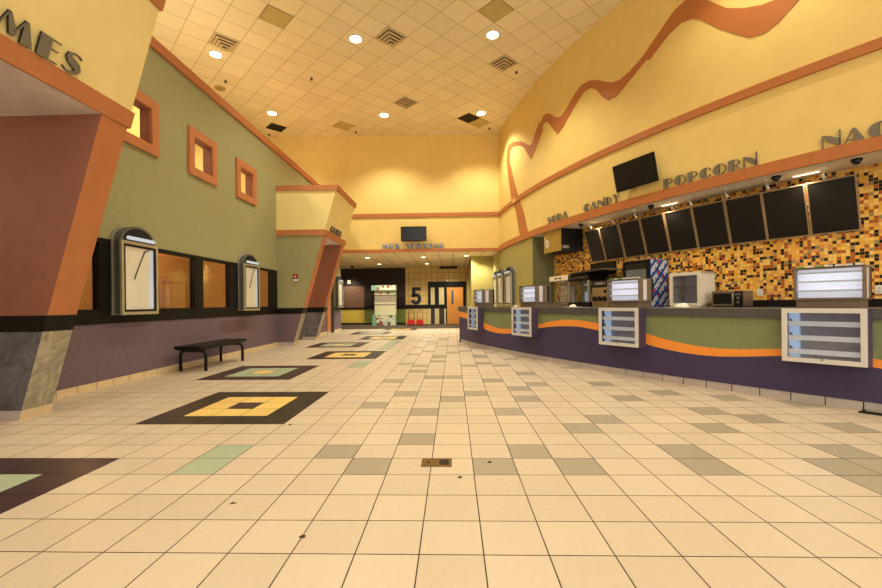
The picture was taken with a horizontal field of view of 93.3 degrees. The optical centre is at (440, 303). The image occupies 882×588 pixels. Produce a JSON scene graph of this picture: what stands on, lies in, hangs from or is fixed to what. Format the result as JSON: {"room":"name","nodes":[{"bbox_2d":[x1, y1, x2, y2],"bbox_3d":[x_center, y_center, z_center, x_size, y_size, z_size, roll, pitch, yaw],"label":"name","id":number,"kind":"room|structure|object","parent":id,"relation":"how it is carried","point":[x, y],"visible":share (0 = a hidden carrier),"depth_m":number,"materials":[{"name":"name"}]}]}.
{"room":"cinema lobby","nodes":[
{"label":"cinema lobby","id":0,"kind":"room"},
{"bbox_2d":[0,0,165,420],"bbox_3d":[-4.074,-1.106,3.480,1.935,4.660,2.510,-1,0,2],"label":"wall","id":1,"kind":"structure","parent":0,"point":[62,133],"depth_m":4.37,"materials":[{"name":"paint"}]},
{"bbox_2d":[0,9,82,74],"bbox_3d":[-3.468,-2.251,3.334,0.071,0.192,1.315,-1,0,2],"label":"sign","id":2,"kind":"object","parent":1,"relation":"on","point":[43,48],"visible":1,"depth_m":3.58,"materials":[{"name":"metal"}]},
{"bbox_2d":[78,253,267,309],"bbox_3d":[-6.278,-0.203,8.462,2.460,2.900,7.350,-1,0,2],"label":"wall","id":3,"kind":"structure","parent":0,"point":[170,267],"depth_m":11.98,"materials":[{"name":"paint"}]},
{"bbox_2d":[162,280,186,307],"bbox_3d":[-7.246,0.332,11.367,0.045,1.890,0.940,-1,0,2],"label":"door","id":4,"kind":"structure","parent":3,"relation":"in","point":[174,293],"depth_m":11.32,"materials":[{"name":"wood"}]},
{"bbox_2d":[126,106,245,193],"bbox_3d":[-7.961,-2.726,9.286,0.400,7.980,31.100,-1,0,2],"label":"wall","id":5,"kind":"structure","parent":0,"point":[135,129],"depth_m":13.02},
{"bbox_2d":[56,46,340,390],"bbox_3d":[-5.043,-1.591,6.349,0.162,5.650,25.400,-1,0,2],"label":"wall","id":6,"kind":"structure","parent":0,"point":[182,212],"depth_m":7.90,"materials":[{"name":"paint"}]},
{"bbox_2d":[109,226,158,314],"bbox_3d":[-4.833,-0.528,6.614,0.223,1.400,0.790,-1,0,2],"label":"case","id":7,"kind":"object","parent":6,"relation":"attached to","point":[134,252],"visible":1,"depth_m":6.49,"materials":[{"name":"metal"}]},
{"bbox_2d":[126,236,154,243],"bbox_3d":[-4.755,-1.009,6.611,0.056,0.056,0.537,-1,0,2],"label":"lamp","id":8,"kind":"object","parent":7,"relation":"attached to","point":[134,239],"depth_m":6.59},
{"bbox_2d":[124,89,159,157],"bbox_3d":[-5.024,-3.006,6.779,0.205,0.940,0.960,-1,0,2],"label":"window","id":9,"kind":"structure","parent":6,"relation":"in","point":[148,142],"depth_m":7.07,"materials":[{"name":"paint"}]},
{"bbox_2d":[77,237,276,312],"bbox_3d":[-4.914,-0.412,8.472,0.110,1.090,7.250,-1,0,2],"label":"window","id":10,"kind":"structure","parent":6,"relation":"in","point":[101,258],"depth_m":8.25,"materials":[{"name":"clear glass"}]},
{"bbox_2d":[54,328,340,399],"bbox_3d":[-4.928,1.180,6.347,0.014,0.105,25.400,-1,0,2],"label":"baseboard","id":11,"kind":"structure","parent":6,"relation":"attached to","point":[72,391],"depth_m":6.86,"materials":[{"name":"beige tile"}]},
{"bbox_2d":[187,125,217,186],"bbox_3d":[-4.971,-3.007,8.573,0.205,0.940,0.950,-1,0,2],"label":"window","id":12,"kind":"structure","parent":6,"relation":"in","point":[209,174],"depth_m":8.64,"materials":[{"name":"paint"}]},
{"bbox_2d":[74,306,340,325],"bbox_3d":[-4.939,0.203,6.347,0.012,0.190,25.400,-1,0,2],"label":"trim","id":13,"kind":"structure","parent":6,"relation":"attached to","point":[82,318],"depth_m":7.41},
{"bbox_2d":[220,320,246,333],"bbox_3d":[-4.843,0.532,9.766,0.006,0.260,1.200,-1,0,2],"label":"access panel","id":14,"kind":"object","parent":6,"relation":"attached to","point":[239,325],"visible":1,"depth_m":9.71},
{"bbox_2d":[149,36,318,184],"bbox_3d":[-5.111,-4.476,5.265,0.270,0.180,23.230,-1,0,2],"label":"trim","id":15,"kind":"structure","parent":6,"relation":"on","point":[155,44],"depth_m":9.10,"materials":[{"name":"paint"}]},
{"bbox_2d":[235,157,256,205],"bbox_3d":[-4.919,-3.007,10.372,0.205,0.940,0.970,-1,0,2],"label":"window","id":16,"kind":"structure","parent":6,"relation":"in","point":[250,173],"depth_m":10.51,"materials":[{"name":"paint"}]},
{"bbox_2d":[237,254,259,310],"bbox_3d":[-4.726,-0.529,10.282,0.223,1.400,0.790,-1,0,2],"label":"case","id":17,"kind":"object","parent":6,"relation":"attached to","point":[248,268],"visible":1,"depth_m":10.13,"materials":[{"name":"metal"}]},
{"bbox_2d":[326,285,333,333],"bbox_3d":[-4.600,0.129,17.342,0.050,2.200,1.000,-1,0,2],"label":"door","id":18,"kind":"structure","parent":6,"relation":"in","point":[330,310],"depth_m":17.28,"materials":[{"name":"wood"}]},
{"bbox_2d":[334,276,342,307],"bbox_3d":[-4.489,-0.532,18.389,0.223,1.400,0.790,-1,0,2],"label":"case","id":19,"kind":"object","parent":6,"relation":"attached to","point":[338,284],"visible":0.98,"depth_m":18.04,"materials":[{"name":"metal"}]},
{"bbox_2d":[276,185,356,345],"bbox_3d":[-3.841,-1.109,13.283,1.830,4.660,2.390,-1,0,2],"label":"wall","id":20,"kind":"structure","parent":0,"point":[307,248],"depth_m":12.14,"materials":[{"name":"paint"}]},
{"bbox_2d":[341,269,364,324],"bbox_3d":[-5.979,-0.396,24.580,3.020,3.280,0.210,-1,0,2],"label":"wall","id":21,"kind":"structure","parent":0,"point":[353,293],"depth_m":24.48,"materials":[{"name":"paint"}]},
{"bbox_2d":[268,133,499,249],"bbox_3d":[-2.695,-4.421,16.890,10.120,4.700,0.150,-1,0,2],"label":"wall","id":22,"kind":"structure","parent":0,"point":[438,173],"depth_m":16.77,"materials":[{"name":"paint"}]},
{"bbox_2d":[401,226,426,240],"bbox_3d":[-1.084,-2.775,16.643,1.020,0.581,0.249,-1,0,2],"label":"television","id":23,"kind":"object","parent":22,"relation":"attached to","point":[411,233],"visible":1,"depth_m":16.55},
{"bbox_2d":[343,248,498,252],"bbox_3d":[-1.149,-2.130,16.755,6.970,0.125,0.070,-1,0,2],"label":"trim","id":24,"kind":"structure","parent":22,"relation":"attached to","point":[447,249],"depth_m":16.71,"materials":[{"name":"paint"}]},
{"bbox_2d":[382,242,443,248],"bbox_3d":[-1.113,-2.321,16.720,2.486,0.233,0.018,-1,0,2],"label":"sign","id":25,"kind":"object","parent":24,"relation":"on","point":[425,244],"visible":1,"depth_m":16.71,"materials":[{"name":"silver metal"}]},
{"bbox_2d":[352,212,498,217],"bbox_3d":[-1.164,-3.559,16.755,6.970,0.145,0.070,-1,0,2],"label":"trim","id":26,"kind":"structure","parent":22,"relation":"attached to","point":[449,213],"depth_m":16.71,"materials":[{"name":"paint"}]},
{"bbox_2d":[364,268,405,324],"bbox_3d":[-3.269,-0.425,24.386,2.410,3.280,0.240,-1,0,2],"label":"wall","id":27,"kind":"structure","parent":0,"point":[372,276],"depth_m":24.27,"materials":[{"name":"paint"}]},
{"bbox_2d":[152,0,622,137],"bbox_3d":[2.327,-6.824,5.047,20.500,0.001,23.230,-1,0,2],"label":"ceiling","id":28,"kind":"structure","parent":0,"point":[442,65],"depth_m":11.43,"materials":[{"name":"tile"}]},
{"bbox_2d":[208,50,222,57],"bbox_3d":[-6.085,-6.724,11.240,0.340,0.022,0.340,-1,0,2],"label":"recessed light","id":29,"kind":"object","parent":28,"relation":"in","point":[213,53],"visible":1,"depth_m":11.22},
{"bbox_2d":[208,32,239,52],"bbox_3d":[-5.590,-6.641,10.738,0.600,0.200,0.600,-1,0,-43],"label":"ceiling vent","id":30,"kind":"object","parent":28,"relation":"in","point":[227,44],"visible":1,"depth_m":10.66,"materials":[{"name":"metal"}]},
{"bbox_2d":[258,4,293,28],"bbox_3d":[-3.893,-6.758,9.826,0.600,0.016,0.600,-1,0,-43],"label":"ceiling panel","id":31,"kind":"object","parent":28,"relation":"attached to","point":[270,14],"visible":1,"depth_m":9.80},
{"bbox_2d":[266,123,286,131],"bbox_3d":[-6.302,-6.730,15.934,0.590,0.005,0.590,-1,0,-43],"label":"ceiling panel","id":32,"kind":"object","parent":28,"relation":"attached to","point":[272,126],"depth_m":15.91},
{"bbox_2d":[333,121,353,130],"bbox_3d":[-3.717,-6.760,15.858,0.600,0.016,0.600,-1,0,-43],"label":"ceiling panel","id":33,"kind":"object","parent":28,"relation":"attached to","point":[341,125],"visible":1,"depth_m":15.87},
{"bbox_2d":[349,34,361,42],"bbox_3d":[-2.181,-6.766,10.646,0.340,0.022,0.340,-1,0,2],"label":"recessed light","id":34,"kind":"object","parent":28,"relation":"in","point":[354,38],"visible":1,"depth_m":10.61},
{"bbox_2d":[374,26,406,47],"bbox_3d":[-1.282,-6.686,10.612,0.600,0.200,0.600,-1,0,-43],"label":"ceiling vent","id":35,"kind":"object","parent":28,"relation":"in","point":[388,36],"visible":1,"depth_m":10.53,"materials":[{"name":"metal"}]},
{"bbox_2d":[394,96,418,109],"bbox_3d":[-1.181,-6.687,14.059,0.600,0.200,0.600,-1,0,-43],"label":"ceiling vent","id":36,"kind":"object","parent":28,"relation":"in","point":[404,102],"visible":1,"depth_m":13.97,"materials":[{"name":"metal"}]},
{"bbox_2d":[457,113,478,122],"bbox_3d":[1.010,-6.806,15.289,0.590,0.005,0.590,-1,0,-43],"label":"ceiling panel","id":37,"kind":"object","parent":28,"relation":"attached to","point":[468,118],"depth_m":15.30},
{"bbox_2d":[469,118,490,127],"bbox_3d":[1.453,-6.815,15.707,0.600,0.016,0.600,-1,0,-43],"label":"ceiling panel","id":38,"kind":"object","parent":28,"relation":"attached to","point":[480,122],"visible":1,"depth_m":15.66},
{"bbox_2d":[486,30,498,38],"bbox_3d":[1.307,-6.802,10.544,0.340,0.022,0.340,-1,0,2],"label":"recessed light","id":39,"kind":"object","parent":28,"relation":"in","point":[492,34],"visible":1,"depth_m":10.51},
{"bbox_2d":[478,0,513,21],"bbox_3d":[1.277,-6.813,9.675,0.600,0.016,0.600,-1,0,-43],"label":"ceiling panel","id":40,"kind":"object","parent":28,"relation":"attached to","point":[495,10],"visible":1,"depth_m":9.67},
{"bbox_2d":[489,54,517,71],"bbox_3d":[1.772,-6.718,11.816,0.600,0.200,0.600,-1,0,-43],"label":"ceiling vent","id":41,"kind":"object","parent":28,"relation":"in","point":[504,62],"visible":1,"depth_m":11.74,"materials":[{"name":"metal"}]},
{"bbox_2d":[340,251,497,268],"bbox_3d":[-2.417,-2.074,20.744,10.600,0.001,7.870,-1,0,2],"label":"ceiling","id":42,"kind":"structure","parent":0,"point":[402,259],"depth_m":19.73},
{"bbox_2d":[405,267,467,323],"bbox_3d":[0.420,-0.463,24.298,4.970,3.280,0.200,-1,0,2],"label":"wall","id":43,"kind":"structure","parent":0,"point":[414,277],"depth_m":24.24,"materials":[{"name":"beige tile"}]},
{"bbox_2d":[341,305,427,309],"bbox_3d":[-4.119,0.219,24.356,6.740,0.250,0.170,-1,0,2],"label":"trim","id":44,"kind":"structure","parent":43,"relation":"attached to","point":[398,306],"depth_m":24.23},
{"bbox_2d":[411,287,420,304],"bbox_3d":[-1.453,-0.449,24.238,0.609,1.010,0.030,-1,0,2],"label":"number sign","id":45,"kind":"object","parent":43,"relation":"attached to","point":[414,289],"visible":1,"depth_m":24.22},
{"bbox_2d":[428,281,465,323],"bbox_3d":[0.355,-0.053,24.170,2.220,2.460,0.060,-1,0,2],"label":"trim","id":46,"kind":"structure","parent":43,"relation":"attached to","point":[437,291],"depth_m":24.16,"materials":[{"name":"wood"}]},
{"bbox_2d":[447,287,462,323],"bbox_3d":[0.816,0.112,24.123,0.930,2.100,0.118,-1,0,2],"label":"door","id":47,"kind":"structure","parent":43,"relation":"in","point":[454,294],"depth_m":24.13,"materials":[{"name":"orange wood"}]},
{"bbox_2d":[0,324,881,587],"bbox_3d":[2.276,1.165,8.988,21.000,0.024,31.100,-1,0,2],"label":"floor","id":48,"kind":"structure","parent":0,"point":[593,478],"depth_m":2.80,"materials":[{"name":"beige tile"}]},
{"bbox_2d":[174,339,245,370],"bbox_3d":[-4.501,0.996,8.255,0.523,0.465,1.680,-1,0,2],"label":"bench","id":49,"kind":"object","parent":48,"relation":"on","point":[196,347],"visible":1,"depth_m":7.76,"materials":[{"name":"metal"}]},
{"bbox_2d":[371,285,396,325],"bbox_3d":[-3.129,0.104,22.999,1.360,2.220,0.504,-1,0,2],"label":"display standee","id":50,"kind":"object","parent":48,"relation":"on","point":[385,295],"visible":0.99,"depth_m":22.95,"materials":[{"name":"cardboard"}]},
{"bbox_2d":[375,304,395,314],"bbox_3d":[-3.078,0.323,22.970,1.180,0.620,0.060,-1,0,2],"label":"shelf","id":51,"kind":"object","parent":50,"relation":"attached to","point":[380,309],"depth_m":22.99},
{"bbox_2d":[416,310,423,325],"bbox_3d":[-1.151,0.776,22.643,0.380,0.835,0.300,-1,0,2],"label":"cart","id":52,"kind":"object","parent":48,"relation":"on","point":[418,321],"visible":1,"depth_m":22.53,"materials":[{"name":"red plastic"}]},
{"bbox_2d":[421,458,451,466],"bbox_3d":[-0.033,1.177,3.088,0.224,0.009,0.152,-1,0,2],"label":"outlet box","id":53,"kind":"object","parent":48,"relation":"on","point":[426,462],"visible":1,"depth_m":3.08,"materials":[{"name":"gold metal"}]},
{"bbox_2d":[458,307,881,411],"bbox_3d":[3.376,0.606,7.379,1.468,1.080,12.207,-1,0,-29],"label":"counter","id":54,"kind":"object","parent":48,"relation":"on","point":[739,350],"depth_m":5.69,"materials":[{"name":"green laminate"}]},
{"bbox_2d":[468,307,482,329],"bbox_3d":[0.910,0.392,11.108,0.181,0.610,0.672,-1,0,-18],"label":"display case","id":55,"kind":"object","parent":54,"relation":"attached to","point":[475,314],"visible":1,"depth_m":10.98,"materials":[{"name":"silver metal"}]},
{"bbox_2d":[474,289,494,306],"bbox_3d":[1.175,-0.146,11.406,0.360,0.470,0.600,-1,0,-17],"label":"case","id":56,"kind":"object","parent":54,"relation":"on","point":[481,296],"visible":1,"depth_m":11.16,"materials":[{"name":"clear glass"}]},
{"bbox_2d":[511,307,537,336],"bbox_3d":[1.763,0.383,8.837,0.181,0.610,0.712,-1,0,-24],"label":"display case","id":57,"kind":"object","parent":54,"relation":"attached to","point":[524,320],"visible":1,"depth_m":8.82,"materials":[{"name":"silver metal"}]},
{"bbox_2d":[519,285,548,306],"bbox_3d":[2.027,-0.155,9.088,0.360,0.470,0.600,-1,0,-23],"label":"case","id":58,"kind":"object","parent":54,"relation":"on","point":[531,295],"visible":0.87,"depth_m":8.88,"materials":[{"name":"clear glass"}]},
{"bbox_2d":[598,308,645,347],"bbox_3d":[2.869,0.371,6.640,0.181,0.610,0.727,-1,0,-30],"label":"display case","id":59,"kind":"object","parent":54,"relation":"attached to","point":[624,327],"visible":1,"depth_m":6.63,"materials":[{"name":"silver metal"}]},
{"bbox_2d":[603,316,634,320],"bbox_3d":[2.873,0.237,6.650,0.100,0.054,0.615,-1,0,-30],"label":"shelf","id":60,"kind":"object","parent":59,"relation":"attached to","point":[605,318],"depth_m":6.67,"materials":[{"name":"white glass"}]},
{"bbox_2d":[603,326,634,330],"bbox_3d":[2.875,0.397,6.650,0.100,0.054,0.615,-1,0,-30],"label":"shelf","id":61,"kind":"object","parent":59,"relation":"attached to","point":[605,328],"depth_m":6.67,"materials":[{"name":"white glass"}]},
{"bbox_2d":[603,335,634,340],"bbox_3d":[2.877,0.552,6.650,0.100,0.054,0.615,-1,0,-30],"label":"shelf","id":62,"kind":"object","parent":59,"relation":"attached to","point":[605,337],"depth_m":6.68,"materials":[{"name":"white glass"}]},
{"bbox_2d":[607,277,653,307],"bbox_3d":[3.122,-0.178,6.887,0.360,0.492,0.600,-1,0,-30],"label":"case","id":63,"kind":"object","parent":54,"relation":"on","point":[630,292],"visible":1,"depth_m":6.75,"materials":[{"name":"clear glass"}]},
{"bbox_2d":[458,307,881,319],"bbox_3d":[3.370,0.123,7.379,1.468,0.115,12.207,-1,0,-29],"label":"countertop","id":64,"kind":"structure","parent":54,"relation":"on","point":[654,311],"depth_m":5.79,"materials":[{"name":"stone"}]},
{"bbox_2d":[666,303,699,307],"bbox_3d":[3.625,0.027,6.255,0.200,0.074,0.400,-1,0,-32],"label":"bundle","id":65,"kind":"object","parent":54,"relation":"on","point":[682,305],"visible":1,"depth_m":6.20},
{"bbox_2d":[781,308,872,367],"bbox_3d":[4.209,0.357,4.569,0.181,0.610,0.712,-1,0,-36],"label":"display case","id":66,"kind":"object","parent":54,"relation":"attached to","point":[826,336],"visible":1,"depth_m":4.55,"materials":[{"name":"silver metal"}]},
{"bbox_2d":[788,321,859,327],"bbox_3d":[4.212,0.223,4.580,0.100,0.054,0.600,-1,0,-36],"label":"shelf","id":67,"kind":"object","parent":66,"relation":"attached to","point":[791,324],"depth_m":4.57,"materials":[{"name":"white metal"}]},
{"bbox_2d":[788,335,860,342],"bbox_3d":[4.213,0.383,4.580,0.100,0.054,0.600,-1,0,-36],"label":"shelf","id":68,"kind":"object","parent":66,"relation":"attached to","point":[791,338],"depth_m":4.56,"materials":[{"name":"white metal"}]},
{"bbox_2d":[788,348,860,357],"bbox_3d":[4.215,0.538,4.580,0.100,0.054,0.600,-1,0,-36],"label":"shelf","id":69,"kind":"object","parent":66,"relation":"attached to","point":[816,352],"depth_m":4.56,"materials":[{"name":"white metal"}]},
{"bbox_2d":[793,263,871,308],"bbox_3d":[4.480,-0.192,4.778,0.360,0.492,0.600,-1,0,-36],"label":"case","id":70,"kind":"object","parent":54,"relation":"on","point":[849,285],"visible":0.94,"depth_m":4.68,"materials":[{"name":"clear glass"}]},
{"bbox_2d":[796,270,861,274],"bbox_3d":[4.385,-0.351,4.710,0.070,0.022,0.556,-1,0,-36],"label":"shelf","id":71,"kind":"object","parent":70,"relation":"attached to","point":[802,272],"depth_m":4.71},
{"bbox_2d":[796,279,861,282],"bbox_3d":[4.386,-0.251,4.710,0.070,0.022,0.556,-1,0,-36],"label":"shelf","id":72,"kind":"object","parent":70,"relation":"attached to","point":[797,280],"depth_m":4.71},
{"bbox_2d":[797,289,861,291],"bbox_3d":[4.387,-0.146,4.710,0.070,0.022,0.556,-1,0,-36],"label":"shelf","id":73,"kind":"object","parent":70,"relation":"attached to","point":[798,290],"depth_m":4.70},
{"bbox_2d":[548,299,881,307],"bbox_3d":[5.957,0.526,7.740,1.522,1.185,12.163,-1,0,-30],"label":"countertop","id":74,"kind":"structure","parent":48,"relation":"on","point":[872,303],"depth_m":7.39,"materials":[{"name":"stone"}]},
{"bbox_2d":[549,275,582,306],"bbox_3d":[3.614,-0.357,12.066,0.506,0.880,0.940,-1,0,-17],"label":"machine","id":75,"kind":"object","parent":74,"relation":"on","point":[564,278],"visible":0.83,"depth_m":12.03,"materials":[{"name":"silver metal"}]},
{"bbox_2d":[568,273,605,306],"bbox_3d":[3.907,-0.350,11.173,0.558,0.860,0.860,-1,0,-19],"label":"machine","id":76,"kind":"object","parent":74,"relation":"on","point":[589,277],"visible":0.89,"depth_m":10.94,"materials":[{"name":"grey metal"}]},
{"bbox_2d":[568,268,622,274],"bbox_3d":[4.017,-0.826,10.703,0.600,0.080,1.570,-1,0,-21],"label":"hood canopy","id":77,"kind":"object","parent":76,"relation":"on","point":[600,270],"visible":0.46,"depth_m":10.57,"materials":[{"name":"grey metal"}]},
{"bbox_2d":[592,280,608,306],"bbox_3d":[4.137,-0.253,10.418,0.490,0.660,0.560,-1,0,-21],"label":"nacho warmer","id":78,"kind":"object","parent":74,"relation":"on","point":[599,287],"visible":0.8,"depth_m":10.33,"materials":[{"name":"metal"}]},
{"bbox_2d":[623,259,667,306],"bbox_3d":[4.580,-0.442,9.348,0.600,1.030,0.711,-1,0,-24],"label":"cooler","id":79,"kind":"object","parent":74,"relation":"on","point":[657,269],"visible":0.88,"depth_m":9.06,"materials":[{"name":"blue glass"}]},
{"bbox_2d":[650,259,667,306],"bbox_3d":[4.737,-0.444,9.037,0.540,1.030,0.015,-1,0,-24],"label":"print","id":80,"kind":"object","parent":79,"relation":"attached to","point":[658,267],"depth_m":9.03,"materials":[{"name":"paper"}]},
{"bbox_2d":[669,271,714,306],"bbox_3d":[5.104,-0.283,8.472,0.500,0.700,0.630,-1,0,-27],"label":"cooler","id":81,"kind":"object","parent":74,"relation":"on","point":[694,289],"visible":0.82,"depth_m":8.55,"materials":[{"name":"beige metal"}]},
{"bbox_2d":[548,306,881,307],"bbox_3d":[5.949,0.088,7.738,1.517,0.060,12.163,-1,0,-30],"label":"countertop","id":82,"kind":"structure","parent":74,"relation":"on","point":[548,306],"depth_m":7.18,"materials":[{"name":"stone"}]},
{"bbox_2d":[712,291,752,306],"bbox_3d":[5.471,-0.086,7.840,0.412,0.300,0.530,-1,0,-29],"label":"microwave oven","id":83,"kind":"object","parent":74,"relation":"on","point":[719,298],"visible":0.97,"depth_m":7.68,"materials":[{"name":"metal"}]},
{"bbox_2d":[857,409,881,415],"bbox_3d":[4.625,1.117,4.057,0.100,0.030,0.800,-1,0,-38],"label":"base","id":84,"kind":"object","parent":48,"relation":"on","point":[872,412],"visible":1,"depth_m":4.27,"materials":[{"name":"metal"}]},
{"bbox_2d":[467,256,492,306],"bbox_3d":[2.186,-0.482,21.395,1.470,3.280,5.700,-1,0,2],"label":"wall","id":85,"kind":"structure","parent":0,"point":[479,268],"depth_m":18.56,"materials":[{"name":"paint"}]},
{"bbox_2d":[493,237,532,306],"bbox_3d":[2.534,-0.486,15.857,0.170,3.280,5.418,-1,0,-6],"label":"wall","id":86,"kind":"structure","parent":0,"point":[519,255],"depth_m":14.30,"materials":[{"name":"paint"}]},
{"bbox_2d":[492,271,498,304],"bbox_3d":[2.244,-0.643,17.003,0.223,1.400,0.790,-1,0,-3],"label":"case","id":87,"kind":"object","parent":86,"relation":"attached to","point":[494,279],"visible":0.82,"depth_m":16.86,"materials":[{"name":"metal"}]},
{"bbox_2d":[497,269,505,304],"bbox_3d":[2.320,-0.643,15.999,0.223,1.400,0.790,-1,0,-6],"label":"case","id":88,"kind":"object","parent":86,"relation":"attached to","point":[500,276],"visible":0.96,"depth_m":15.91,"materials":[{"name":"metal"}]},
{"bbox_2d":[504,266,515,304],"bbox_3d":[2.454,-0.645,14.924,0.223,1.400,0.790,-1,0,-9],"label":"case","id":89,"kind":"object","parent":86,"relation":"attached to","point":[510,273],"visible":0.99,"depth_m":14.67,"materials":[{"name":"metal"}]},
{"bbox_2d":[532,237,554,305],"bbox_3d":[3.320,-0.494,13.270,0.850,3.280,0.001,-1,0,-13],"label":"wall","id":90,"kind":"structure","parent":0,"point":[543,264],"depth_m":13.25,"materials":[{"name":"paint"}]},
{"bbox_2d":[493,150,881,255],"bbox_3d":[6.466,-2.147,10.023,8.842,0.001,16.913,-1,0,2],"label":"ceiling","id":91,"kind":"structure","parent":0,"point":[874,157],"depth_m":7.66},
{"bbox_2d":[544,228,582,254],"bbox_3d":[3.557,-1.806,12.174,0.706,0.620,0.937,-1,0,-16],"label":"sign box","id":92,"kind":"object","parent":91,"relation":"hanging from","point":[563,241],"visible":1,"depth_m":11.79,"materials":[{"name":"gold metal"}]},
{"bbox_2d":[790,170,822,177],"bbox_3d":[6.013,-2.134,6.861,0.100,0.016,0.400,-1,0,-32],"label":"recessed light","id":93,"kind":"object","parent":91,"relation":"in","point":[817,171],"visible":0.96,"depth_m":6.84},
{"bbox_2d":[850,157,862,164],"bbox_3d":[6.161,-2.101,6.175,0.136,0.085,0.136,-1,0,-34],"label":"dome camera","id":94,"kind":"object","parent":91,"relation":"attached to","point":[855,161],"visible":1,"depth_m":6.14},
{"bbox_2d":[499,0,881,244],"bbox_3d":[5.446,-4.496,8.680,1.756,4.720,17.094,-1,0,-27],"label":"wall","id":95,"kind":"structure","parent":0,"point":[699,63],"depth_m":8.14,"materials":[{"name":"paint"}]},
{"bbox_2d":[612,151,658,192],"bbox_3d":[4.197,-2.793,8.953,0.282,0.584,1.040,-1,0,-25],"label":"television","id":96,"kind":"object","parent":95,"relation":"attached to","point":[642,170],"visible":1,"depth_m":8.86,"materials":[{"name":"plastic"}]},
{"bbox_2d":[506,0,797,234],"bbox_3d":[3.867,-4.062,10.785,0.567,3.626,9.754,-1,0,-20],"label":"trim","id":97,"kind":"structure","parent":95,"relation":"attached to","point":[752,21],"depth_m":8.13,"materials":[{"name":"paint"}]},
{"bbox_2d":[499,135,881,250],"bbox_3d":[5.447,-2.236,8.688,1.813,0.200,17.164,-1,0,-27],"label":"trim","id":98,"kind":"structure","parent":95,"relation":"attached to","point":[872,144],"depth_m":7.39,"materials":[{"name":"paint"}]},
{"bbox_2d":[547,211,567,223],"bbox_3d":[3.258,-2.410,11.702,0.019,0.210,1.023,-1,0,-17],"label":"sign","id":99,"kind":"object","parent":98,"relation":"on","point":[565,214],"visible":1,"depth_m":11.66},
{"bbox_2d":[583,193,618,211],"bbox_3d":[3.847,-2.432,10.050,0.018,0.236,1.173,-1,0,-22],"label":"sign","id":100,"kind":"object","parent":98,"relation":"on","point":[614,195],"visible":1,"depth_m":10.01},
{"bbox_2d":[663,151,756,189],"bbox_3d":[4.930,-2.444,7.756,0.020,0.236,1.664,-1,0,-29],"label":"sign","id":101,"kind":"object","parent":98,"relation":"on","point":[716,170],"visible":1,"depth_m":7.63,"materials":[{"name":"metal"}]},
{"bbox_2d":[821,121,881,148],"bbox_3d":[6.179,-2.455,5.738,0.020,0.239,1.414,-1,0,-35],"label":"sign","id":102,"kind":"object","parent":98,"relation":"on","point":[874,130],"visible":1,"depth_m":6.01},
{"bbox_2d":[499,37,881,215],"bbox_3d":[5.432,-3.621,8.688,1.813,0.150,17.164,-1,0,-27],"label":"trim","id":103,"kind":"structure","parent":95,"relation":"attached to","point":[874,45],"depth_m":7.39,"materials":[{"name":"paint"}]},
{"bbox_2d":[554,162,881,302],"bbox_3d":[6.654,-0.529,7.471,1.105,3.280,13.417,-1,0,-32],"label":"wall","id":104,"kind":"structure","parent":0,"point":[768,266],"depth_m":7.51,"materials":[{"name":"tile"}]},
{"bbox_2d":[584,228,605,262],"bbox_3d":[4.104,-1.539,11.074,0.277,0.844,0.565,-1,0,-20],"label":"menu board","id":105,"kind":"object","parent":104,"relation":"attached to","point":[593,238],"visible":1,"depth_m":11.07,"materials":[{"name":"brown metal"}]},
{"bbox_2d":[590,261,616,273],"bbox_3d":[4.291,-0.929,11.049,0.034,0.330,0.960,-1,0,-20],"label":"wall screen","id":106,"kind":"object","parent":104,"relation":"attached to","point":[611,264],"visible":0.69,"depth_m":10.91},
{"bbox_2d":[599,223,625,260],"bbox_3d":[4.314,-1.541,10.510,0.277,0.844,0.620,-1,0,-21],"label":"menu board","id":107,"kind":"object","parent":104,"relation":"attached to","point":[610,235],"visible":1,"depth_m":10.49,"materials":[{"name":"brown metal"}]},
{"bbox_2d":[618,218,646,257],"bbox_3d":[4.556,-1.543,9.912,0.277,0.844,0.606,-1,0,-23],"label":"menu board","id":108,"kind":"object","parent":104,"relation":"attached to","point":[631,234],"visible":1,"depth_m":9.90,"materials":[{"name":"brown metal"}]},
{"bbox_2d":[639,213,670,254],"bbox_3d":[4.804,-1.546,9.351,0.277,0.844,0.595,-1,0,-25],"label":"menu board","id":109,"kind":"object","parent":104,"relation":"attached to","point":[654,231],"visible":1,"depth_m":9.34,"materials":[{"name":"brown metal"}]},
{"bbox_2d":[663,207,698,251],"bbox_3d":[5.068,-1.549,8.797,0.277,0.844,0.598,-1,0,-26],"label":"menu board","id":110,"kind":"object","parent":104,"relation":"attached to","point":[680,227],"visible":1,"depth_m":8.78,"materials":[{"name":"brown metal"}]},
{"bbox_2d":[691,200,730,248],"bbox_3d":[5.348,-1.552,8.252,0.277,0.844,0.609,-1,0,-28],"label":"menu board","id":111,"kind":"object","parent":104,"relation":"attached to","point":[710,219],"visible":1,"depth_m":8.23,"materials":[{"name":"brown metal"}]},
{"bbox_2d":[724,193,767,244],"bbox_3d":[5.643,-1.555,7.714,0.277,0.844,0.598,-1,0,-30],"label":"menu board","id":112,"kind":"object","parent":104,"relation":"attached to","point":[745,214],"visible":1,"depth_m":7.70,"materials":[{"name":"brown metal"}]},
{"bbox_2d":[761,184,810,240],"bbox_3d":[5.949,-1.558,7.195,0.277,0.844,0.602,-1,0,-31],"label":"menu board","id":113,"kind":"object","parent":104,"relation":"attached to","point":[785,210],"visible":1,"depth_m":7.17,"materials":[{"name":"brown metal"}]},
{"bbox_2d":[806,174,861,235],"bbox_3d":[6.278,-1.562,6.671,0.277,0.844,0.602,-1,0,-33],"label":"menu board","id":114,"kind":"object","parent":104,"relation":"attached to","point":[833,204],"visible":1,"depth_m":6.65,"materials":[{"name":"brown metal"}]},
{"bbox_2d":[875,285,881,293],"bbox_3d":[6.703,-0.214,6.372,0.011,0.130,0.090,-1,0,-34],"label":"wall outlet","id":115,"kind":"object","parent":104,"relation":"attached to","point":[878,288],"visible":1,"depth_m":6.38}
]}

